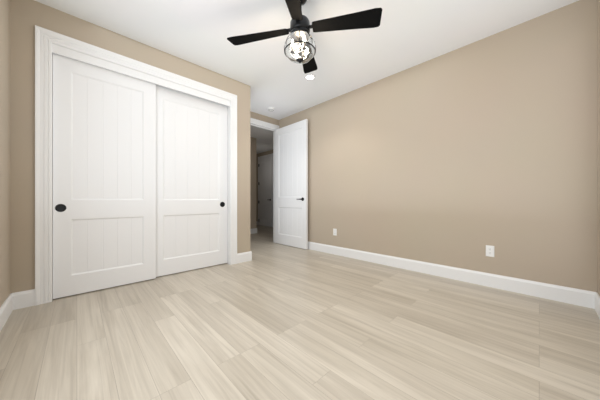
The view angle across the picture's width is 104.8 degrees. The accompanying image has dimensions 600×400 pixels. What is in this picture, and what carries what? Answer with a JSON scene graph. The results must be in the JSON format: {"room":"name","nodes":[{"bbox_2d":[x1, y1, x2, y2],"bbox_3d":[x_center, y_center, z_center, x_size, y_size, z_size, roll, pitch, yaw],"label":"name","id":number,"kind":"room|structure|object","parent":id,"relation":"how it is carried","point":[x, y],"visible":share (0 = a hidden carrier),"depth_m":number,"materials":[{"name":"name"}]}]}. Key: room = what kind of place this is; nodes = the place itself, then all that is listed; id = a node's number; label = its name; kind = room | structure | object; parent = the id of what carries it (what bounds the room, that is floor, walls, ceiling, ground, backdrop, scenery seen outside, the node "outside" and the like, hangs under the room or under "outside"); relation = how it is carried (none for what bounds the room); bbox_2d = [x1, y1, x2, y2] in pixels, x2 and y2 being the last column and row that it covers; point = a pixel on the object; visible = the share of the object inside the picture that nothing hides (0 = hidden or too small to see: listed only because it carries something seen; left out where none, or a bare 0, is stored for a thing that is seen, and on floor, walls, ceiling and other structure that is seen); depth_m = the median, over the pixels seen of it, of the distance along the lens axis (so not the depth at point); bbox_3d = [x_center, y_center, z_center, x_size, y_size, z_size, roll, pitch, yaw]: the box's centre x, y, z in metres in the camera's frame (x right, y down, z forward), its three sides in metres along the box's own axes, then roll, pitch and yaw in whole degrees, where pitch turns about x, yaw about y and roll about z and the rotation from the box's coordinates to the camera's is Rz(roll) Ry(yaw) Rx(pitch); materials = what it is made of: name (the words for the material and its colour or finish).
{"room":"empty bedroom","nodes":[
{"label":"empty bedroom","id":0,"kind":"room"},
{"bbox_2d":[0,0,9,306],"bbox_3d":[-1.553,-0.412,0.958,0.117,2.624,4.439,0,0,-44],"label":"wall","id":1,"kind":"structure","parent":0,"point":[4,149],"depth_m":1.74,"materials":[{"name":"beige paint"}]},
{"bbox_2d":[0,292,15,331],"bbox_3d":[-1.220,0.831,0.709,0.016,0.138,3.324,0,0,-44],"label":"baseboard","id":2,"kind":"structure","parent":1,"relation":"attached to","point":[9,305],"depth_m":1.75,"materials":[{"name":"white wood"}]},
{"bbox_2d":[10,0,249,292],"bbox_3d":[-1.604,-0.412,2.730,2.272,2.624,0.117,0,0,-44],"label":"wall","id":3,"kind":"structure","parent":0,"point":[26,16],"depth_m":1.99,"materials":[{"name":"beige paint"}]},
{"bbox_2d":[53,53,155,298],"bbox_3d":[-1.954,-0.232,2.378,0.808,2.244,0.039,0,0,-44],"label":"closet door","id":4,"kind":"structure","parent":3,"relation":"in","point":[104,178],"depth_m":2.32,"materials":[{"name":"white wood"}]},
{"bbox_2d":[35,25,236,305],"bbox_3d":[-1.631,-0.301,2.689,1.906,2.403,0.138,0,0,-44],"label":"trim","id":5,"kind":"structure","parent":3,"relation":"attached to","point":[48,43],"depth_m":2.09,"materials":[{"name":"white wood"}]},
{"bbox_2d":[156,84,226,276],"bbox_3d":[-1.385,-0.232,2.994,0.926,2.244,0.039,0,0,-44],"label":"closet door","id":6,"kind":"structure","parent":3,"relation":"in","point":[191,182],"depth_m":2.96,"materials":[{"name":"white wood"}]},
{"bbox_2d":[237,251,251,260],"bbox_3d":[-1.023,0.831,3.790,0.038,0.138,0.866,0,0,-44],"label":"baseboard","id":7,"kind":"structure","parent":3,"relation":"attached to","point":[245,256],"depth_m":3.40,"materials":[{"name":"white wood"}]},
{"bbox_2d":[250,137,255,228],"bbox_3d":[-1.917,-0.412,5.787,1.863,2.624,0.117,0,0,-44],"label":"wall","id":8,"kind":"structure","parent":0,"point":[252,182],"depth_m":6.30,"materials":[{"name":"beige paint"}]},
{"bbox_2d":[250,228,256,233],"bbox_3d":[-1.865,0.831,5.746,1.879,0.138,0.016,0,0,-44],"label":"baseboard","id":9,"kind":"structure","parent":8,"relation":"attached to","point":[253,230],"depth_m":6.31,"materials":[{"name":"white wood"}]},
{"bbox_2d":[250,111,278,125],"bbox_3d":[-0.935,-0.412,4.558,1.231,2.624,0.117,0,0,-44],"label":"wall","id":10,"kind":"structure","parent":0,"point":[257,116],"depth_m":4.68,"materials":[{"name":"beige paint"}]},
{"bbox_2d":[250,118,278,242],"bbox_3d":[-0.872,-0.346,4.604,1.074,2.493,0.138,0,0,-44],"label":"door frame","id":11,"kind":"structure","parent":10,"relation":"attached to","point":[263,125],"depth_m":4.96,"materials":[{"name":"white wood"}]},
{"bbox_2d":[275,119,307,248],"bbox_3d":[-0.190,-0.300,4.559,0.153,2.380,0.920,0,0,-44],"label":"entry door","id":12,"kind":"structure","parent":11,"relation":"attached to","point":[291,184],"depth_m":4.50,"materials":[{"name":"white painted wood"},{"name":"matte black metal"}]},
{"bbox_2d":[256,150,272,225],"bbox_3d":[-0.631,-0.412,7.604,0.117,2.624,4.077,0,0,-44],"label":"wall","id":13,"kind":"structure","parent":0,"point":[264,153],"depth_m":8.48,"materials":[{"name":"beige paint"}]},
{"bbox_2d":[258,157,272,226],"bbox_3d":[-1.229,-0.300,8.067,0.096,2.380,0.785,0,0,-44],"label":"hall door","id":14,"kind":"structure","parent":13,"relation":"in","point":[265,183],"depth_m":8.03,"materials":[{"name":"white wood"}]},
{"bbox_2d":[258,153,272,224],"bbox_3d":[-1.196,-0.346,8.091,0.021,2.493,0.972,0,0,-44],"label":"door frame","id":15,"kind":"structure","parent":13,"relation":"attached to","point":[266,156],"depth_m":8.41,"materials":[{"name":"white wood"}]},
{"bbox_2d":[0,225,599,399],"bbox_3d":[-1.029,0.930,4.216,5.397,0.060,8.399,0,0,-44],"label":"floor","id":16,"kind":"structure","parent":0,"point":[271,320],"depth_m":1.50,"materials":[{"name":"wood"}]},
{"bbox_2d":[35,0,578,153],"bbox_3d":[-1.029,-1.754,4.216,5.397,0.060,8.399,0,0,-44],"label":"ceiling","id":17,"kind":"structure","parent":0,"point":[405,34],"depth_m":2.40,"materials":[{"name":"white paint"}]},
{"bbox_2d":[227,0,381,73],"bbox_3d":[-0.006,-1.438,1.948,1.006,0.569,1.027,0,0,-34],"label":"fan","id":18,"kind":"object","parent":17,"relation":"hanging from","point":[299,29],"visible":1,"depth_m":1.89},
{"bbox_2d":[304,74,315,79],"bbox_3d":[0.139,-1.719,3.225,0.156,0.008,0.156,0,0,-44],"label":"recessed light","id":19,"kind":"object","parent":17,"relation":"in","point":[309,77],"visible":1,"depth_m":3.22,"materials":[{"name":"white"}]},
{"bbox_2d":[279,0,596,291],"bbox_3d":[1.010,-0.412,3.514,0.117,2.624,4.322,0,0,-44],"label":"wall","id":20,"kind":"structure","parent":0,"point":[462,157],"depth_m":2.49,"materials":[{"name":"beige paint"}]},
{"bbox_2d":[308,241,591,307],"bbox_3d":[1.003,0.831,3.426,0.016,0.138,4.205,0,0,-44],"label":"baseboard","id":21,"kind":"structure","parent":20,"relation":"attached to","point":[579,297],"depth_m":2.49,"materials":[{"name":"white wood"}]},
{"bbox_2d":[486,245,493,256],"bbox_3d":[1.986,0.528,2.414,0.007,0.115,0.070,0,0,-44],"label":"electrical outlet","id":22,"kind":"object","parent":20,"relation":"attached to","point":[489,251],"visible":1,"depth_m":2.41,"materials":[{"name":"white plastic"}]},
{"bbox_2d":[597,0,599,295],"bbox_3d":[1.292,-0.412,0.701,3.620,2.624,0.117,0,0,-44],"label":"wall","id":23,"kind":"structure","parent":0,"point":[598,146],"depth_m":1.88,"materials":[{"name":"beige paint"}]},
{"bbox_2d":[592,292,599,318],"bbox_3d":[1.196,0.831,0.701,3.480,0.138,0.016,0,0,-44],"label":"baseboard","id":24,"kind":"structure","parent":23,"relation":"attached to","point":[595,296],"depth_m":1.86,"materials":[{"name":"white wood"}]}
]}

